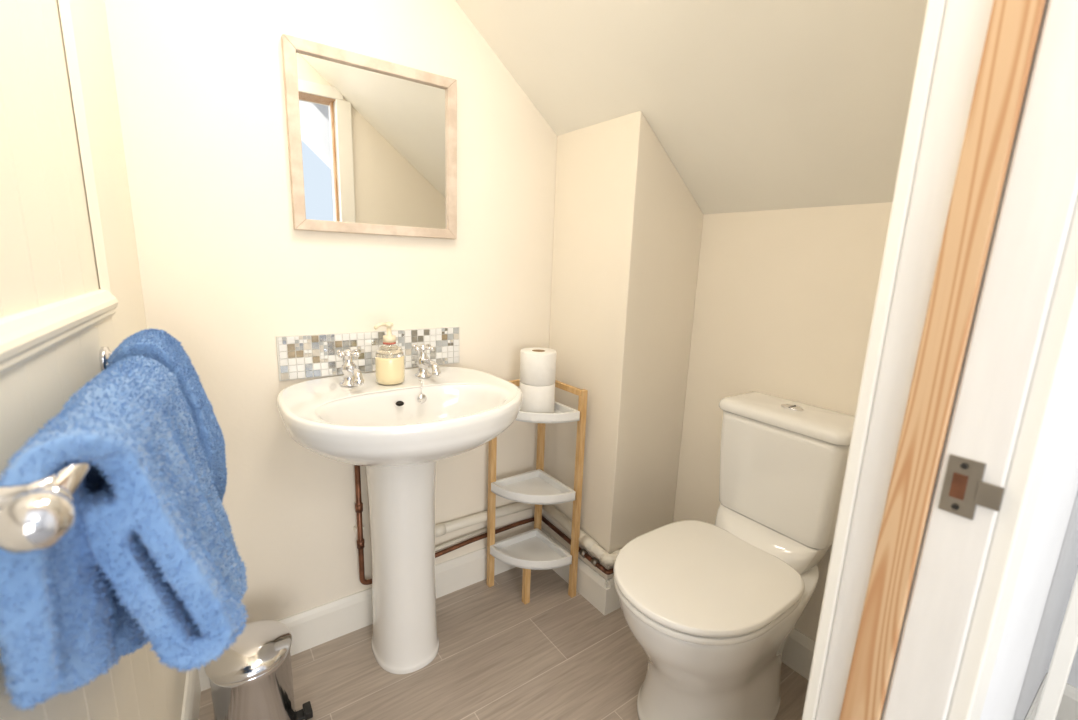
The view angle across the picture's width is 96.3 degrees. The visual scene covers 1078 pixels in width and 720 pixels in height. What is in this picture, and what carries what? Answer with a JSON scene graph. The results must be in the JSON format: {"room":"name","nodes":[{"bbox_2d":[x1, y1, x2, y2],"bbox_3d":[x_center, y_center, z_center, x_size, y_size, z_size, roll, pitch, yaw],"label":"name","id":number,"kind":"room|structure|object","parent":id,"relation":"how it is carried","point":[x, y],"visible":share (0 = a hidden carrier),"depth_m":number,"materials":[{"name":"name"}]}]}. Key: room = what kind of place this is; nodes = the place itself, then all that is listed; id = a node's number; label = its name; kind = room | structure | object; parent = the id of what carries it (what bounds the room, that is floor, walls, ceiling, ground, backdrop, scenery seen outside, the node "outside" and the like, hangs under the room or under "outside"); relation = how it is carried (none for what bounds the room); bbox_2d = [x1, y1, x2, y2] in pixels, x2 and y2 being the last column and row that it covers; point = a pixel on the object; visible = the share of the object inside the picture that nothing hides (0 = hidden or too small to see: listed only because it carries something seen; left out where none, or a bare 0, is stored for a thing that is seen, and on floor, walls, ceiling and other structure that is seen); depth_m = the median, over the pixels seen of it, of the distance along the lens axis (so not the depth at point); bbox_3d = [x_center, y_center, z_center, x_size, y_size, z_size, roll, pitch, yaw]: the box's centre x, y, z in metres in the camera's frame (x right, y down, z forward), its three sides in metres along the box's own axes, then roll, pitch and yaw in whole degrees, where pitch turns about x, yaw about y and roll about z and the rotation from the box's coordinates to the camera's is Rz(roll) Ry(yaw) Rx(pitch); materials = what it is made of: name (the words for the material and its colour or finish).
{"room":"bathroom","nodes":[
{"label":"bathroom","id":0,"kind":"room"},
{"bbox_2d":[0,0,186,719],"bbox_3d":[-0.580,-0.060,0.489,0.100,2.200,1.340,-5,14,-31],"label":"wall","id":1,"kind":"structure","parent":0,"point":[47,251],"depth_m":0.63,"materials":[{"name":"paint"}]},
{"bbox_2d":[0,346,110,553],"bbox_3d":[-0.502,0.046,0.553,0.085,0.044,0.653,-5,14,-31],"label":"towel rail","id":2,"kind":"object","parent":1,"relation":"attached to","point":[35,516],"visible":0.5,"depth_m":0.30,"materials":[{"name":"silver metal"}]},
{"bbox_2d":[0,355,248,710],"bbox_3d":[-0.424,0.227,0.546,0.155,0.424,0.397,-5,14,-32],"label":"hanging towel","id":3,"kind":"object","parent":2,"relation":"hanging from","point":[149,553],"visible":0.99,"depth_m":0.42,"materials":[{"name":"blue fabric"}]},
{"bbox_2d":[105,328,226,501],"bbox_3d":[-0.569,0.113,0.749,0.138,0.320,0.160,-6,14,-35],"label":"hanging towel","id":4,"kind":"object","parent":2,"relation":"hanging from","point":[157,344],"visible":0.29,"depth_m":0.71,"materials":[{"name":"blue fabric"}]},
{"bbox_2d":[0,0,117,374],"bbox_3d":[-0.474,-0.560,0.341,0.020,1.155,0.854,-5,14,-31],"label":"trim","id":5,"kind":"structure","parent":1,"relation":"attached to","point":[25,335],"depth_m":0.66,"materials":[{"name":"paint"}]},
{"bbox_2d":[181,668,200,719],"bbox_3d":[-0.612,0.937,0.800,0.016,0.120,1.170,-5,14,-31],"label":"baseboard","id":6,"kind":"structure","parent":1,"relation":"attached to","point":[190,709],"depth_m":1.18,"materials":[{"name":"white wood"}]},
{"bbox_2d":[104,0,556,623],"bbox_3d":[-0.363,-0.261,1.499,1.765,2.200,0.100,-6,14,-35],"label":"wall","id":7,"kind":"structure","parent":0,"point":[225,269],"depth_m":1.28,"materials":[{"name":"paint"}]},
{"bbox_2d":[198,547,514,690],"bbox_3d":[-0.453,0.777,1.602,1.139,0.120,0.016,-6,14,-35],"label":"baseboard","id":8,"kind":"structure","parent":7,"relation":"attached to","point":[318,625],"depth_m":1.50,"materials":[{"name":"white wood"}]},
{"bbox_2d":[276,327,459,380],"bbox_3d":[-0.469,-0.026,1.408,0.520,0.118,0.009,-6,14,-35],"label":"backsplash","id":9,"kind":"structure","parent":7,"relation":"attached to","point":[313,355],"depth_m":1.35,"materials":[{"name":"tile"}]},
{"bbox_2d":[281,34,456,238],"bbox_3d":[-0.429,-0.565,1.302,0.444,0.441,0.024,-6,14,-35],"label":"wall mirror","id":10,"kind":"object","parent":7,"relation":"attached to","point":[372,142],"visible":1,"depth_m":1.28,"materials":[{"name":"mirror"}]},
{"bbox_2d":[353,465,533,584],"bbox_3d":[-0.266,0.422,1.642,0.701,0.509,0.037,-6,14,-35],"label":"pipe","id":11,"kind":"object","parent":7,"relation":"attached to","point":[359,527],"visible":0.55,"depth_m":1.49,"materials":[{"name":"brown metal"}]},
{"bbox_2d":[435,502,534,537],"bbox_3d":[-0.220,0.563,1.706,0.568,0.047,0.039,-6,14,-35],"label":"pipe","id":12,"kind":"object","parent":7,"relation":"attached to","point":[441,529],"visible":0.46,"depth_m":1.69,"materials":[{"name":"white plastic"}]},
{"bbox_2d":[199,567,808,719],"bbox_3d":[-0.130,0.974,1.125,2.100,0.050,1.420,-6,14,-35],"label":"floor","id":13,"kind":"structure","parent":0,"point":[554,655],"depth_m":1.39,"materials":[{"name":"plastic"}]},
{"bbox_2d":[204,620,312,719],"bbox_3d":[-0.675,0.778,1.154,0.176,0.282,0.190,6,12,19],"label":"pedal bin","id":14,"kind":"object","parent":13,"relation":"on","point":[251,680],"visible":0.85,"depth_m":1.09,"materials":[{"name":"silver metal"}]},
{"bbox_2d":[276,367,521,673],"bbox_3d":[-0.341,0.480,1.299,0.580,0.831,0.518,-6,14,-35],"label":"basin","id":15,"kind":"object","parent":13,"relation":"on","point":[400,432],"visible":1,"depth_m":1.28,"materials":[{"name":"white ceramic"}]},
{"bbox_2d":[336,349,363,386],"bbox_3d":[-0.481,0.026,1.232,0.056,0.094,0.130,-4,13,-26],"label":"tap","id":16,"kind":"object","parent":15,"relation":"on","point":[353,376],"visible":1,"depth_m":1.25,"materials":[{"name":"silver metal"}]},
{"bbox_2d":[374,322,404,384],"bbox_3d":[-0.400,-0.021,1.295,0.076,0.163,0.076,0,12,-10],"label":"soap dispenser","id":17,"kind":"object","parent":15,"relation":"on","point":[389,357],"visible":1,"depth_m":1.27,"materials":[{"name":"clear plastic"}]},
{"bbox_2d":[412,344,440,377],"bbox_3d":[-0.315,0.007,1.348,0.056,0.094,0.130,-4,13,-26],"label":"tap","id":18,"kind":"object","parent":15,"relation":"on","point":[423,361],"visible":1,"depth_m":1.37,"materials":[{"name":"silver metal"}]},
{"bbox_2d":[487,379,587,603],"bbox_3d":[-0.018,0.456,1.659,0.237,0.755,0.229,-6,14,-35],"label":"corner shelf","id":19,"kind":"object","parent":13,"relation":"on","point":[533,549],"visible":0.83,"depth_m":1.66,"materials":[{"name":"brown wood"}]},
{"bbox_2d":[519,382,554,412],"bbox_3d":[-0.007,0.123,1.597,0.117,0.105,0.117,-6,14,-35],"label":"toilet roll","id":20,"kind":"object","parent":19,"relation":"on","point":[535,399],"visible":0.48,"depth_m":1.55,"materials":[{"name":"paper"}]},
{"bbox_2d":[520,347,556,385],"bbox_3d":[-0.003,0.020,1.576,0.117,0.105,0.117,-6,14,-35],"label":"toilet roll","id":21,"kind":"object","parent":20,"relation":"on","point":[537,364],"visible":1,"depth_m":1.53,"materials":[{"name":"paper"}]},
{"bbox_2d":[613,391,854,719],"bbox_3d":[0.473,0.536,1.234,0.644,0.804,0.370,-6,14,-35],"label":"toilet","id":22,"kind":"object","parent":13,"relation":"on","point":[713,610],"visible":0.97,"depth_m":1.18,"materials":[{"name":"white ceramic"}]},
{"bbox_2d":[542,111,702,579],"bbox_3d":[0.273,0.035,1.726,0.320,1.572,0.380,-6,14,-35],"label":"wall boxing","id":23,"kind":"structure","parent":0,"point":[627,232],"depth_m":1.56,"materials":[{"name":"paint"}]},
{"bbox_2d":[542,516,605,572],"bbox_3d":[0.113,0.659,1.750,0.024,0.033,0.370,-6,14,-35],"label":"pipe","id":24,"kind":"object","parent":23,"relation":"attached to","point":[594,561],"visible":0.91,"depth_m":1.69,"materials":[{"name":"metal"}]},
{"bbox_2d":[542,504,606,559],"bbox_3d":[0.107,0.594,1.734,0.039,0.072,0.379,-6,14,-35],"label":"pipe","id":25,"kind":"object","parent":23,"relation":"attached to","point":[589,543],"visible":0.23,"depth_m":1.68,"materials":[{"name":"white plastic"}]},
{"bbox_2d":[541,528,609,615],"bbox_3d":[0.115,0.762,1.771,0.016,0.120,0.396,-6,14,-35],"label":"baseboard","id":26,"kind":"structure","parent":23,"relation":"attached to","point":[591,585],"depth_m":1.68,"materials":[{"name":"white wood"}]},
{"bbox_2d":[603,568,613,574],"bbox_3d":[0.275,0.698,1.633,0.140,0.018,0.024,-6,14,-35],"label":"pipe","id":27,"kind":"object","parent":23,"relation":"attached to","point":[610,571],"visible":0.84,"depth_m":1.59,"materials":[{"name":"brown metal"}]},
{"bbox_2d":[600,549,620,565],"bbox_3d":[0.309,0.648,1.633,0.238,0.049,0.047,-6,14,-35],"label":"pipe","id":28,"kind":"object","parent":23,"relation":"attached to","point":[606,558],"visible":0.42,"depth_m":1.57,"materials":[{"name":"white plastic"}]},
{"bbox_2d":[607,577,620,613],"bbox_3d":[0.362,0.782,1.716,0.320,0.120,0.016,-6,14,-35],"label":"baseboard","id":29,"kind":"structure","parent":23,"relation":"attached to","point":[614,603],"depth_m":1.63,"materials":[{"name":"white wood"}]},
{"bbox_2d":[455,0,927,213],"bbox_3d":[0.260,-0.822,0.996,1.224,1.055,1.410,-6,14,-35],"label":"ceiling","id":30,"kind":"structure","parent":0,"point":[756,105],"depth_m":1.14,"materials":[{"name":"paint"}]},
{"bbox_2d":[673,202,892,640],"bbox_3d":[0.708,0.224,1.501,0.100,1.323,1.310,-6,14,-35],"label":"wall","id":31,"kind":"structure","parent":0,"point":[785,299],"depth_m":1.39,"materials":[{"name":"paint"}]},
{"bbox_2d":[782,628,815,679],"bbox_3d":[0.715,0.843,1.486,0.016,0.120,0.810,-6,14,-35],"label":"baseboard","id":32,"kind":"structure","parent":31,"relation":"attached to","point":[798,651],"depth_m":1.41,"materials":[{"name":"white wood"}]},
{"bbox_2d":[980,352,1077,719],"bbox_3d":[0.082,-0.174,0.163,3.150,2.600,0.051,-6,14,-35],"label":"wall","id":33,"kind":"structure","parent":0,"point":[1049,564],"depth_m":0.78,"materials":[{"name":"paint"}]},
{"bbox_2d":[802,0,1077,719],"bbox_3d":[0.048,0.143,0.255,1.045,1.940,0.152,-6,14,-35],"label":"door frame","id":34,"kind":"structure","parent":33,"relation":"attached to","point":[972,348],"depth_m":0.48,"materials":[{"name":"paint"}]},
{"bbox_2d":[938,454,1004,519],"bbox_3d":[0.429,0.129,0.478,0.005,0.060,0.045,-6,14,-35],"label":"strike plate","id":35,"kind":"object","parent":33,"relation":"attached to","point":[963,489],"visible":1,"depth_m":0.48,"materials":[{"name":"metal"}]},
{"bbox_2d":[1025,673,1047,719],"bbox_3d":[0.913,0.943,0.983,1.055,0.140,0.016,-6,14,-35],"label":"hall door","id":36,"kind":"structure","parent":33,"relation":"in","point":[1031,714],"depth_m":1.18,"materials":[{"name":"white wood"}]},
{"bbox_2d":[1046,566,1077,687],"bbox_3d":[2.256,-0.046,-0.079,0.100,2.600,2.890,-6,14,-35],"label":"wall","id":37,"kind":"structure","parent":0,"point":[1072,680],"depth_m":1.24,"materials":[{"name":"paint"}]},
{"bbox_2d":[1045,673,1077,719],"bbox_3d":[2.136,1.154,0.176,0.016,0.140,2.790,-6,14,-35],"label":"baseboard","id":38,"kind":"structure","parent":37,"relation":"attached to","point":[1068,708],"depth_m":1.24,"materials":[{"name":"white wood"}]},
{"bbox_3d":[0.947,1.389,-0.700,3.500,0.050,2.880,-6,14,-35],"label":"floor","id":39,"kind":"structure","parent":0,"visible":0},
{"bbox_2d":[1034,571,1077,719],"bbox_3d":[1.262,0.595,0.478,0.080,1.050,1.045,-6,14,-35],"label":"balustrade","id":40,"kind":"object","parent":39,"relation":"on","point":[1067,642],"visible":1,"depth_m":0.89,"materials":[{"name":"white wood"}]}
]}

